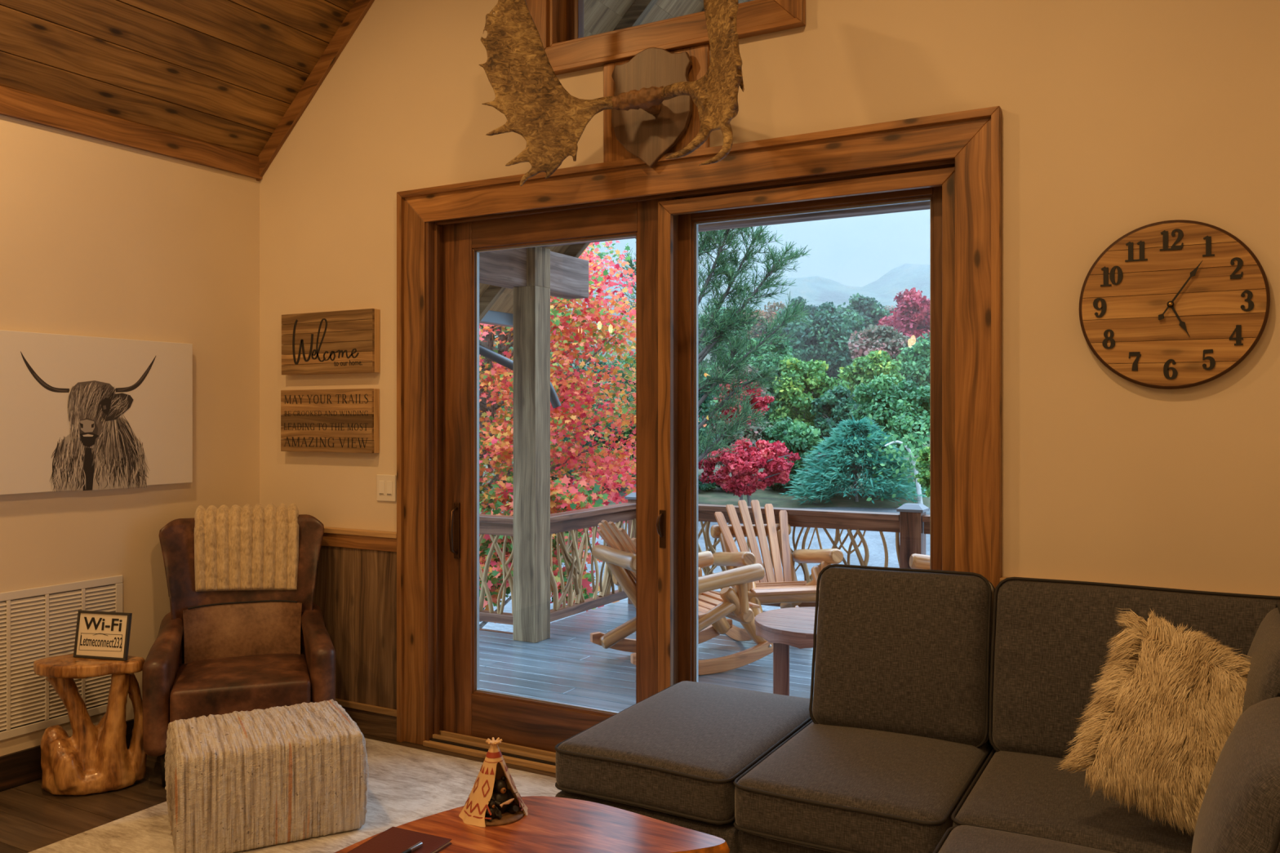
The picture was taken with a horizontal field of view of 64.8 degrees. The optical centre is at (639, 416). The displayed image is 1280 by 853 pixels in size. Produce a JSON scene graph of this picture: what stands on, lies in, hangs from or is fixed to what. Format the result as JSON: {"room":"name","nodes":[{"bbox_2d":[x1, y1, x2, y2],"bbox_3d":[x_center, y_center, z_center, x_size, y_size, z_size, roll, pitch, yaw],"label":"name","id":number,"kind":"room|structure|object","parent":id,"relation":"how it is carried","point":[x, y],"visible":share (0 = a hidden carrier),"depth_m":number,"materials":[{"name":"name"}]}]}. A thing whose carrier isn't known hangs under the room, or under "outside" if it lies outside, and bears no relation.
{"room":"cabin living room","nodes":[
{"label":"cabin living room","id":0,"kind":"room"},
{"bbox_2d":[0,114,259,756],"bbox_3d":[-2.671,0.100,4.125,0.150,2.880,2.610,0,0,29],"label":"wall","id":1,"kind":"structure","parent":0,"point":[99,237],"depth_m":4.59,"materials":[{"name":"beige paint"}]},
{"bbox_2d":[0,575,123,741],"bbox_3d":[-2.567,1.015,4.144,0.012,0.600,0.945,0,0,29],"label":"air vent","id":2,"kind":"object","parent":1,"relation":"in","point":[38,623],"visible":0.66,"depth_m":4.24,"materials":[{"name":"white metal"}]},
{"bbox_2d":[0,719,133,791],"bbox_3d":[-2.599,1.450,4.084,0.016,0.140,2.610,0,0,29],"label":"baseboard","id":3,"kind":"structure","parent":1,"relation":"attached to","point":[19,768],"depth_m":4.16,"materials":[{"name":"brown wood"}]},
{"bbox_2d":[0,329,192,494],"bbox_3d":[-2.415,-0.012,4.384,0.038,0.675,1.052,0,0,29],"label":"print","id":4,"kind":"object","parent":1,"relation":"attached to","point":[77,412],"visible":1,"depth_m":4.39,"materials":[{"name":"white paper"}]},
{"bbox_2d":[20,351,155,492],"bbox_3d":[-2.386,0.021,4.398,0.002,0.610,0.614,0,0,29],"label":"picture","id":5,"kind":"object","parent":4,"relation":"attached to","point":[88,418],"depth_m":4.38},
{"bbox_2d":[0,85,262,179],"bbox_3d":[-2.596,-1.284,4.083,0.022,0.112,2.610,0,0,29],"label":"trim","id":6,"kind":"structure","parent":1,"relation":"attached to","point":[15,104],"depth_m":4.54,"materials":[{"name":"brown wood"}]},
{"bbox_2d":[0,0,355,156],"bbox_3d":[-1.793,-2.480,0.775,4.944,2.526,8.010,0,0,29],"label":"ceiling","id":7,"kind":"structure","parent":0,"point":[226,73],"depth_m":4.51,"materials":[{"name":"brown wood"}]},
{"bbox_2d":[0,733,555,852],"bbox_3d":[-3.870,1.570,1.868,9.820,0.100,8.100,0,0,29],"label":"floor","id":8,"kind":"structure","parent":0,"point":[32,818],"depth_m":3.92,"materials":[{"name":"brown wood"}]},
{"bbox_2d":[33,653,146,795],"bbox_3d":[-2.250,1.256,4.122,0.439,0.528,0.266,0,0,0],"label":"side table","id":9,"kind":"object","parent":8,"relation":"on","point":[95,758],"visible":0.94,"depth_m":4.08,"materials":[{"name":"brown wood"}]},
{"bbox_2d":[73,610,132,661],"bbox_3d":[-2.207,0.897,4.144,0.252,0.190,0.042,0,0,14],"label":"sign","id":10,"kind":"object","parent":9,"relation":"on","point":[102,635],"visible":1,"depth_m":4.14,"materials":[{"name":"beige"}]},
{"bbox_2d":[142,514,335,787],"bbox_3d":[-1.780,0.996,4.526,0.752,1.048,0.758,0,0,-21],"label":"leather armchair","id":11,"kind":"object","parent":8,"relation":"on","point":[215,652],"visible":0.8,"depth_m":4.53,"materials":[{"name":"brown leather"}]},
{"bbox_2d":[169,653,311,722],"bbox_3d":[-1.747,1.178,4.438,0.544,0.174,0.570,0,0,-21],"label":"seat cushion","id":12,"kind":"object","parent":11,"relation":"on","point":[202,684],"depth_m":4.24,"materials":[{"name":"brown leather"}]},
{"bbox_2d":[194,502,298,591],"bbox_3d":[-1.872,0.622,4.815,0.470,0.407,0.289,0,0,-21],"label":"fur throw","id":13,"kind":"object","parent":11,"relation":"on","point":[237,548],"visible":1,"depth_m":4.74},
{"bbox_2d":[28,737,561,852],"bbox_3d":[-0.872,1.514,1.982,3.652,0.011,4.415,0,0,29],"label":"area rug","id":14,"kind":"object","parent":8,"relation":"on","point":[406,784],"visible":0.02,"depth_m":3.93,"materials":[{"name":"beige carpet"}]},
{"bbox_2d":[164,699,368,852],"bbox_3d":[-1.396,1.318,3.757,0.659,0.380,0.536,0,0,-28],"label":"woven pouf","id":15,"kind":"object","parent":14,"relation":"on","point":[236,781],"visible":1,"depth_m":3.56,"materials":[{"name":"beige fabric"}]},
{"bbox_2d":[334,795,730,852],"bbox_3d":[-0.420,1.304,2.438,0.720,0.409,1.166,0,0,43],"label":"coffee table","id":16,"kind":"object","parent":14,"relation":"on","point":[552,824],"visible":0.84,"depth_m":2.66,"materials":[{"name":"brown wood"}]},
{"bbox_2d":[346,826,451,852],"bbox_3d":[-0.625,1.093,2.519,0.190,0.012,0.260,0,0,25],"label":"notebook","id":17,"kind":"object","parent":16,"relation":"on","point":[393,840],"visible":1,"depth_m":2.57,"materials":[{"name":"brown leather"}]},
{"bbox_2d":[401,841,422,852],"bbox_3d":[-0.584,1.079,2.491,0.011,0.013,0.135,0,0,29],"label":"pen","id":18,"kind":"object","parent":17,"relation":"on","point":[420,844],"visible":1,"depth_m":2.52,"materials":[{"name":"silver metal"}]},
{"bbox_2d":[458,737,528,826],"bbox_3d":[-0.406,0.997,2.796,0.183,0.205,0.191,0,0,29],"label":"figurine","id":19,"kind":"object","parent":16,"relation":"on","point":[493,793],"visible":1,"depth_m":2.76,"materials":[{"name":"brown"}]},
{"bbox_2d":[554,564,1279,852],"bbox_3d":[0.617,0.999,2.532,2.196,1.018,2.105,0,0,29],"label":"sectional sofa","id":20,"kind":"object","parent":14,"relation":"on","point":[942,711],"visible":0.93,"depth_m":3.00,"materials":[{"name":"grey fabric"}]},
{"bbox_2d":[555,680,813,824],"bbox_3d":[0.202,1.103,3.413,0.605,0.188,0.903,0,0,29],"label":"seat cushion","id":21,"kind":"object","parent":20,"relation":"on","point":[677,755],"depth_m":3.13,"materials":[{"name":"grey fabric"}]},
{"bbox_2d":[734,721,991,852],"bbox_3d":[0.691,1.102,3.037,0.586,0.194,0.752,0,0,29],"label":"seat cushion","id":22,"kind":"object","parent":20,"relation":"on","point":[824,787],"depth_m":2.82,"materials":[{"name":"grey fabric"}]},
{"bbox_2d":[812,566,994,746],"bbox_3d":[0.870,0.785,3.347,0.570,0.545,0.311,0,0,29],"label":"cushion","id":23,"kind":"object","parent":20,"relation":"on","point":[903,652],"depth_m":3.24,"materials":[{"name":"grey fabric"}]},
{"bbox_2d":[937,825,1115,852],"bbox_3d":[0.910,1.102,2.159,0.606,0.192,0.626,0,0,29],"label":"seat cushion","id":24,"kind":"object","parent":20,"relation":"on","point":[962,838],"depth_m":2.41,"materials":[{"name":"grey fabric"}]},
{"bbox_2d":[952,751,1194,852],"bbox_3d":[1.236,1.102,2.757,0.612,0.193,0.712,0,0,29],"label":"seat cushion","id":25,"kind":"object","parent":20,"relation":"on","point":[1024,793],"depth_m":2.60,"materials":[{"name":"grey fabric"}]},
{"bbox_2d":[991,580,1279,759],"bbox_3d":[1.508,0.787,2.996,0.863,0.545,0.300,0,0,29],"label":"cushion","id":26,"kind":"object","parent":20,"relation":"on","point":[1050,643],"depth_m":3.02,"materials":[{"name":"grey fabric"}]},
{"bbox_2d":[1056,608,1251,835],"bbox_3d":[1.339,0.766,2.441,0.616,0.554,0.278,0,0,29],"label":"fur pillow","id":27,"kind":"object","parent":20,"relation":"on","point":[1169,702],"visible":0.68,"depth_m":2.42,"materials":[{"name":"beige fur"}]},
{"bbox_2d":[1191,697,1279,852],"bbox_3d":[1.262,0.821,1.929,0.370,0.461,0.601,0,0,29],"label":"cushion","id":28,"kind":"object","parent":20,"relation":"on","point":[1239,812],"depth_m":1.83,"materials":[{"name":"grey fabric"}]},
{"bbox_2d":[1242,607,1279,712],"bbox_3d":[1.576,0.775,2.442,0.311,0.549,0.602,0,0,29],"label":"cushion","id":29,"kind":"object","parent":20,"relation":"on","point":[1263,683],"depth_m":2.34,"materials":[{"name":"grey fabric"}]},
{"bbox_2d":[479,344,560,408],"bbox_3d":[-1.130,-0.413,7.711,0.120,0.695,1.344,0,0,44],"label":"downspout","id":30,"kind":"object","parent":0,"point":[485,352],"visible":0.3,"depth_m":7.79,"materials":[{"name":"grey metal"}]},
{"bbox_2d":[259,0,1279,596],"bbox_3d":[0.124,-0.936,4.177,5.085,5.312,0.200,0,0,29],"label":"wall","id":31,"kind":"structure","parent":0,"point":[1119,117],"depth_m":3.40,"materials":[{"name":"beige paint"}]},
{"bbox_2d":[256,0,374,181],"bbox_3d":[0.053,-2.405,4.090,4.644,2.372,0.022,0,0,29],"label":"trim","id":32,"kind":"structure","parent":31,"relation":"attached to","point":[359,9],"depth_m":5.01,"materials":[{"name":"brown wood"}]},
{"bbox_2d":[280,388,379,453],"bbox_3d":[-1.527,0.020,4.951,0.618,0.307,0.049,0,0,29],"label":"sign","id":33,"kind":"object","parent":31,"relation":"attached to","point":[300,422],"visible":1,"depth_m":4.91,"materials":[{"name":"brown wood"}]},
{"bbox_2d":[281,308,379,375],"bbox_3d":[-1.524,-0.362,4.949,0.618,0.302,0.049,0,0,29],"label":"welcome sign","id":34,"kind":"object","parent":31,"relation":"attached to","point":[297,328],"visible":1,"depth_m":4.91,"materials":[{"name":"brown wood"}]},
{"bbox_2d":[312,526,396,740],"bbox_3d":[-1.556,1.032,4.971,0.976,0.975,0.044,0,0,29],"label":"wainscoting","id":35,"kind":"structure","parent":31,"relation":"attached to","point":[355,592],"depth_m":4.84,"materials":[{"name":"brown wood"}]},
{"bbox_2d":[376,474,395,502],"bbox_3d":[-1.207,0.339,4.795,0.120,0.126,0.012,0,0,29],"label":"light switch","id":36,"kind":"object","parent":31,"relation":"attached to","point":[385,484],"visible":1,"depth_m":4.79,"materials":[{"name":"white plastic"}]},
{"bbox_2d":[478,0,744,186],"bbox_3d":[-0.027,-1.306,3.819,1.110,0.894,0.531,0,0,29],"label":"antler mount","id":37,"kind":"object","parent":31,"relation":"attached to","point":[651,104],"visible":1,"depth_m":3.92,"materials":[{"name":"brown wood"}]},
{"bbox_2d":[603,44,709,162],"bbox_3d":[0.062,-1.258,4.085,0.480,0.414,0.019,0,0,29],"label":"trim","id":38,"kind":"structure","parent":31,"relation":"attached to","point":[613,150],"depth_m":4.03,"materials":[{"name":"brown wood"}]},
{"bbox_2d":[525,0,805,75],"bbox_3d":[0.098,-2.215,4.166,1.289,1.500,0.245,0,0,29],"label":"window","id":39,"kind":"structure","parent":31,"relation":"in","point":[559,24],"depth_m":4.12,"materials":[{"name":"brown wood"}]},
{"bbox_2d":[396,106,1001,773],"bbox_3d":[0.097,0.234,4.168,2.693,2.571,0.242,0,0,29],"label":"door","id":40,"kind":"structure","parent":31,"relation":"in","point":[952,162],"depth_m":4.20,"materials":[{"name":"brown wood"}]},
{"bbox_2d":[1000,576,1008,581],"bbox_3d":[1.668,1.032,3.177,1.016,0.975,0.044,0,0,29],"label":"trim","id":41,"kind":"structure","parent":31,"relation":"attached to","point":[1002,578],"depth_m":3.40,"materials":[{"name":"brown wood"}]},
{"bbox_2d":[1079,219,1270,389],"bbox_3d":[1.667,-0.352,3.169,0.532,0.532,0.058,0,0,29],"label":"wall clock","id":42,"kind":"object","parent":31,"relation":"attached to","point":[1169,282],"visible":1,"depth_m":3.16,"materials":[{"name":"brown wood"}]},
{"bbox_3d":[0.875,-2.277,5.567,5.814,2.909,2.920,0,0,29],"label":"porch roof","id":43,"kind":"structure","parent":0,"visible":0},
{"bbox_2d":[479,310,513,327],"bbox_3d":[-1.691,-0.785,6.996,0.100,0.110,2.920,0,0,29],"label":"gutter","id":44,"kind":"object","parent":43,"relation":"attached to","point":[491,317],"visible":0.02,"depth_m":7.94,"materials":[{"name":"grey metal"}]},
{"label":"outside","id":45,"kind":"structure","parent":0,"visible":0},
{"bbox_3d":[1.034,1.812,5.971,10.200,0.015,3.760,0,0,29],"label":"deck underlay","id":46,"kind":"object","parent":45,"visible":0},
{"bbox_2d":[479,610,764,634],"bbox_3d":[1.112,1.705,6.110,10.400,0.250,3.560,0,0,29],"label":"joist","id":47,"kind":"object","parent":46,"relation":"on","point":[482,629],"depth_m":7.42,"materials":[{"name":"wood"}]},
{"bbox_2d":[479,599,814,711],"bbox_3d":[1.044,1.593,5.988,10.397,0.026,3.840,0,0,29],"label":"deck","id":48,"kind":"object","parent":47,"relation":"on","point":[566,667],"visible":0.18,"depth_m":6.40,"materials":[{"name":"grey wood"}]},
{"bbox_2d":[513,246,550,643],"bbox_3d":[-0.768,0.193,7.163,0.190,2.775,0.190,0,0,29],"label":"timber post","id":49,"kind":"object","parent":48,"relation":"on","point":[531,302],"visible":0.88,"depth_m":7.09,"materials":[{"name":"grey wood"}]},
{"bbox_2d":[479,514,513,625],"bbox_3d":[-1.802,1.103,7.732,2.159,0.765,0.136,0,0,29],"label":"railing","id":50,"kind":"object","parent":49,"relation":"attached to","point":[491,525],"visible":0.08,"depth_m":7.27,"materials":[{"name":"brown wood"}]},
{"bbox_2d":[479,248,588,299],"bbox_3d":[-1.159,-1.062,6.619,0.196,0.290,2.800,0,0,29],"label":"beam","id":51,"kind":"structure","parent":49,"relation":"on","point":[569,275],"depth_m":7.08,"materials":[{"name":"grey wood"}]},
{"bbox_2d":[479,0,704,322],"bbox_3d":[0.917,-2.167,5.644,5.714,2.915,2.555,0,0,29],"label":"rafters","id":52,"kind":"object","parent":51,"relation":"on","point":[638,11],"depth_m":7.52,"materials":[{"name":"grey wood"}]},
{"bbox_2d":[479,0,753,313],"bbox_3d":[0.863,-2.238,5.545,5.752,2.827,2.870,0,0,29],"label":"porch ceiling","id":53,"kind":"structure","parent":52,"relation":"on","point":[600,16],"depth_m":6.39,"materials":[{"name":"grey wood"}]},
{"bbox_2d":[541,200,929,247],"bbox_3d":[1.635,-1.325,5.848,5.830,0.230,0.130,0,0,29],"label":"header","id":54,"kind":"object","parent":51,"relation":"on","point":[919,206],"visible":0.08,"depth_m":6.14,"materials":[{"name":"brown wood"}]},
{"bbox_2d":[550,502,635,622],"bbox_3d":[-0.377,1.103,7.855,0.136,0.765,1.390,0,0,29],"label":"railing","id":55,"kind":"object","parent":49,"relation":"attached to","point":[571,522],"visible":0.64,"depth_m":7.68,"materials":[{"name":"brown wood"}]},
{"bbox_2d":[624,492,635,604],"bbox_3d":[0.002,1.111,8.537,0.190,0.938,0.190,0,0,29],"label":"railing post","id":56,"kind":"object","parent":48,"relation":"on","point":[631,497],"visible":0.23,"depth_m":8.49,"materials":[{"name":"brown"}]},
{"bbox_2d":[697,503,899,607],"bbox_3d":[1.011,1.103,7.969,2.165,0.765,0.136,0,0,29],"label":"railing","id":57,"kind":"object","parent":56,"relation":"attached to","point":[849,521],"visible":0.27,"depth_m":7.73,"materials":[{"name":"brown wood"}]},
{"bbox_2d":[590,520,773,675],"bbox_3d":[0.277,1.112,6.474,1.081,0.933,0.754,0,0,-25],"label":"rocking chair","id":58,"kind":"object","parent":48,"relation":"on","point":[620,555],"visible":0.54,"depth_m":6.30,"materials":[{"name":"brown wood"}]},
{"bbox_2d":[710,499,843,641],"bbox_3d":[0.965,1.112,7.300,0.754,0.933,1.081,0,0,-14],"label":"rocking chair","id":59,"kind":"object","parent":48,"relation":"on","point":[787,591],"visible":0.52,"depth_m":7.50,"materials":[{"name":"brown wood"}]},
{"bbox_2d":[754,607,817,695],"bbox_3d":[1.029,1.359,5.653,0.770,0.442,0.767,0,0,29],"label":"round table","id":60,"kind":"object","parent":48,"relation":"on","point":[784,628],"visible":0.38,"depth_m":5.64,"materials":[{"name":"brown wood"}]},
{"bbox_2d":[896,502,928,568],"bbox_3d":[2.007,1.111,7.420,0.190,0.938,0.190,0,0,29],"label":"railing post","id":61,"kind":"object","parent":48,"relation":"on","point":[912,535],"visible":0.55,"depth_m":7.36,"materials":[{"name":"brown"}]},
{"bbox_2d":[922,514,929,533],"bbox_3d":[3.386,1.103,6.647,2.992,0.765,0.136,0,0,29],"label":"railing","id":62,"kind":"object","parent":61,"relation":"attached to","point":[926,518],"visible":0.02,"depth_m":7.34,"materials":[{"name":"brown wood"}]},
{"bbox_2d":[909,553,929,569],"bbox_3d":[2.213,1.112,6.465,1.081,0.933,0.754,0,0,-1],"label":"rocking chair","id":63,"kind":"object","parent":48,"relation":"on","point":[916,561],"visible":0.02,"depth_m":6.74,"materials":[{"name":"brown wood"}]},
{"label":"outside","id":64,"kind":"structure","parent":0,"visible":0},
{"bbox_2d":[479,506,929,632],"bbox_3d":[0.000,4.115,24.000,120.002,0.159,44.002,0,0,0],"label":"ground","id":65,"kind":"structure","parent":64,"point":[873,540],"depth_m":31.81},
{"bbox_2d":[550,342,624,488],"bbox_3d":[-3.200,0.383,45.867,4.947,7.702,5.672,0,0,-28],"label":"broadleaf tree","id":66,"kind":"object","parent":65,"relation":"on","point":[600,363],"visible":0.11,"depth_m":45.59,"materials":[{"name":"red plant"}]},
{"bbox_2d":[479,240,728,628],"bbox_3d":[-1.708,0.747,10.524,4.319,6.866,4.219,0,0,-35],"label":"maple tree","id":67,"kind":"object","parent":65,"relation":"on","point":[496,445],"visible":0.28,"depth_m":9.99,"materials":[{"name":"red plant"}]},
{"bbox_2d":[601,225,812,467],"bbox_3d":[0.877,0.221,13.514,2.809,7.959,1.109,0,0,-3],"label":"pine tree","id":68,"kind":"object","parent":65,"relation":"on","point":[735,319],"visible":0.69,"depth_m":13.43,"materials":[{"name":"green plant"}]},
{"bbox_2d":[697,362,722,457],"bbox_3d":[1.734,0.586,42.127,3.145,7.273,3.552,0,0,-39],"label":"broadleaf tree","id":69,"kind":"object","parent":65,"relation":"on","point":[702,410],"visible":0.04,"depth_m":41.49,"materials":[{"name":"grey plant"}]},
{"bbox_2d":[697,436,800,506],"bbox_3d":[4.881,2.545,43.845,4.554,3.376,4.205,0,0,-33],"label":"maple tree","id":70,"kind":"object","parent":65,"relation":"on","point":[742,480],"visible":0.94,"depth_m":43.09,"materials":[{"name":"red plant"}]},
{"bbox_2d":[853,399,929,506],"bbox_3d":[12.091,1.731,44.971,5.663,5.005,5.336,0,0,-13],"label":"birch tree","id":71,"kind":"object","parent":65,"relation":"on","point":[911,453],"visible":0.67,"depth_m":44.90,"materials":[{"name":"green plant"}]},
{"bbox_2d":[914,446,929,497],"bbox_3d":[12.381,2.609,42.103,1.836,3.258,1.757,0,0,34],"label":"tree","id":72,"kind":"object","parent":65,"relation":"on","point":[922,463],"visible":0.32,"depth_m":41.94,"materials":[{"name":"green plant"}]},
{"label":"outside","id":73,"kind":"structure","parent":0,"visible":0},
{"bbox_2d":[481,337,929,507],"bbox_3d":[-16.261,-5.720,166.286,335.528,19.681,253.622,0,0,29],"label":"ground","id":74,"kind":"structure","parent":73,"point":[714,496],"depth_m":47.57,"materials":[{"name":"green plant"}]},
{"bbox_2d":[479,327,555,431],"bbox_3d":[-6.800,-0.932,49.579,6.002,9.286,6.846,0,0,-30],"label":"broadleaf tree","id":75,"kind":"object","parent":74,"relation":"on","point":[511,347],"visible":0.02,"depth_m":48.48,"materials":[{"name":"grey plant"}]},
{"bbox_2d":[550,464,585,488],"bbox_3d":[-3.275,2.773,49.581,2.745,2.049,2.684,0,0,40],"label":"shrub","id":76,"kind":"object","parent":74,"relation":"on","point":[551,477],"visible":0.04,"depth_m":49.20,"materials":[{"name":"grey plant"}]},
{"bbox_2d":[591,350,635,476],"bbox_3d":[-0.182,0.010,51.943,4.927,6.877,5.297,0,0,29],"label":"broadleaf tree","id":77,"kind":"object","parent":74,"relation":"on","point":[633,428],"visible":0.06,"depth_m":51.34,"materials":[{"name":"red plant"}]},
{"bbox_2d":[596,462,635,490],"bbox_3d":[-1.271,2.978,49.531,2.220,1.600,2.115,0,0,-34],"label":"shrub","id":78,"kind":"object","parent":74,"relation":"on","point":[632,474],"visible":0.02,"depth_m":49.16,"materials":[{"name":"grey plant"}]},
{"bbox_2d":[697,474,719,491],"bbox_3d":[2.998,3.290,49.591,2.117,1.050,2.107,0,0,29],"label":"shrub","id":79,"kind":"object","parent":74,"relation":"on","point":[704,486],"visible":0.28,"depth_m":48.77,"materials":[{"name":"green plant"}]},
{"bbox_2d":[697,302,754,375],"bbox_3d":[6.003,-4.606,80.041,6.694,8.837,6.138,0,0,8],"label":"broadleaf tree","id":80,"kind":"object","parent":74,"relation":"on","point":[700,331],"visible":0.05,"depth_m":79.47,"materials":[{"name":"grey plant"}]},
{"bbox_2d":[697,362,768,467],"bbox_3d":[4.542,0.301,52.126,4.272,6.310,4.598,0,0,2],"label":"tree","id":81,"kind":"object","parent":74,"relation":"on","point":[754,436],"visible":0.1,"depth_m":51.01,"materials":[{"name":"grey plant"}]},
{"bbox_2d":[711,379,774,500],"bbox_3d":[4.517,1.197,46.595,2.805,5.928,2.654,0,0,-20],"label":"maple tree","id":82,"kind":"object","parent":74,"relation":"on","point":[760,402],"visible":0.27,"depth_m":46.13,"materials":[{"name":"red plant"}]},
{"bbox_2d":[726,333,800,433],"bbox_3d":[7.663,-1.488,61.934,5.158,7.281,5.202,0,0,-19],"label":"broadleaf tree","id":83,"kind":"object","parent":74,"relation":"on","point":[780,347],"visible":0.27,"depth_m":60.82,"materials":[{"name":"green plant"}]},
{"bbox_2d":[745,301,786,343],"bbox_3d":[12.667,-6.932,98.279,6.143,8.807,6.206,0,0,29],"label":"tree","id":84,"kind":"object","parent":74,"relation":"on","point":[771,312],"visible":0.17,"depth_m":96.55,"materials":[{"name":"grey plant"}]},
{"bbox_2d":[766,471,802,491],"bbox_3d":[7.098,3.238,49.415,2.139,1.114,2.076,0,0,-37],"label":"shrub","id":85,"kind":"object","parent":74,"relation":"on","point":[776,486],"visible":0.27,"depth_m":48.98,"materials":[{"name":"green plant"}]},
{"bbox_2d":[755,417,824,474],"bbox_3d":[7.761,1.785,50.932,3.815,3.600,3.773,0,0,29],"label":"broadleaf tree","id":86,"kind":"object","parent":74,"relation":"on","point":[797,438],"visible":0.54,"depth_m":49.99,"materials":[{"name":"green plant"}]},
{"bbox_2d":[770,296,821,356],"bbox_3d":[14.445,-6.401,91.912,6.034,9.296,6.151,0,0,29],"label":"broadleaf tree","id":87,"kind":"object","parent":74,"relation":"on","point":[811,308],"visible":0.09,"depth_m":90.81,"materials":[{"name":"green plant"}]},
{"bbox_2d":[768,356,850,428],"bbox_3d":[9.896,-0.610,59.845,4.236,6.053,4.568,0,0,-38],"label":"tree","id":88,"kind":"object","parent":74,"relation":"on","point":[807,381],"visible":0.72,"depth_m":59.03,"materials":[{"name":"green plant"}]},
{"bbox_2d":[787,301,865,385],"bbox_3d":[15.767,-5.196,83.950,7.448,8.976,7.131,0,0,29],"label":"broadleaf tree","id":89,"kind":"object","parent":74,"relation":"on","point":[831,332],"visible":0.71,"depth_m":82.22,"materials":[{"name":"green plant"}]},
{"bbox_2d":[809,384,860,440],"bbox_3d":[11.277,0.485,57.012,3.109,4.632,3.087,0,0,-14],"label":"broadleaf tree","id":90,"kind":"object","parent":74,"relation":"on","point":[839,400],"visible":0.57,"depth_m":56.54,"materials":[{"name":"green plant"}]},
{"bbox_2d":[833,302,851,315],"bbox_3d":[23.308,-8.596,111.584,8.368,8.498,8.646,0,0,29],"label":"broadleaf tree","id":91,"kind":"object","parent":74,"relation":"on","point":[839,308],"visible":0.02,"depth_m":110.31,"materials":[{"name":"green plant"}]},
{"bbox_2d":[779,414,927,505],"bbox_3d":[10.041,1.989,47.110,7.179,4.227,6.662,0,0,29],"label":"evergreen shrub","id":92,"kind":"object","parent":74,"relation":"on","point":[835,462],"visible":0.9,"depth_m":45.91,"materials":[{"name":"green plant"}]},
{"bbox_2d":[838,293,896,328],"bbox_3d":[21.584,-7.048,95.965,5.909,9.545,5.623,0,0,29],"label":"broadleaf tree","id":93,"kind":"object","parent":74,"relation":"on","point":[868,308],"visible":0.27,"depth_m":94.73,"materials":[{"name":"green plant"}]},
{"bbox_2d":[837,350,905,423],"bbox_3d":[14.993,-1.389,65.886,4.193,6.040,4.567,0,0,-4],"label":"tree","id":94,"kind":"object","parent":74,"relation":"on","point":[862,370],"visible":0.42,"depth_m":65.23,"materials":[{"name":"green plant"}]},
{"bbox_2d":[847,324,913,388],"bbox_3d":[17.924,-3.119,73.993,5.487,7.410,5.506,0,0,-1],"label":"tree","id":95,"kind":"object","parent":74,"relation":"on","point":[880,337],"visible":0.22,"depth_m":73.09,"materials":[{"name":"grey plant"}]},
{"bbox_2d":[844,372,929,458],"bbox_3d":[13.406,0.422,54.103,5.261,5.542,6.094,0,0,-13],"label":"broadleaf tree","id":96,"kind":"object","parent":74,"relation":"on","point":[881,398],"visible":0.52,"depth_m":52.87,"materials":[{"name":"green plant"}]},
{"bbox_2d":[883,305,897,315],"bbox_3d":[27.806,-7.895,108.064,7.808,8.134,7.535,0,0,29],"label":"tree","id":97,"kind":"object","parent":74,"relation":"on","point":[886,308],"visible":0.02,"depth_m":107.26,"materials":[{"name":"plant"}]},
{"bbox_2d":[877,287,929,346],"bbox_3d":[24.133,-6.240,88.128,7.073,10.027,7.936,0,0,29],"label":"tree","id":98,"kind":"object","parent":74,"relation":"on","point":[912,313],"visible":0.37,"depth_m":86.33,"materials":[{"name":"red plant"}]},
{"bbox_2d":[896,332,929,393],"bbox_3d":[20.035,-2.419,69.792,5.213,7.055,4.873,0,0,-17],"label":"broadleaf tree","id":99,"kind":"object","parent":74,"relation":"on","point":[915,366],"visible":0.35,"depth_m":69.03,"materials":[{"name":"green plant"}]},
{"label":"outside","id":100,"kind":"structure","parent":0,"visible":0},
{"bbox_2d":[480,261,929,337],"bbox_3d":[0.000,-34.126,291.000,659.367,61.995,469.523,0,0,29],"label":"mountain ridge","id":101,"kind":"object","parent":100,"point":[816,290],"visible":0.05,"depth_m":324.63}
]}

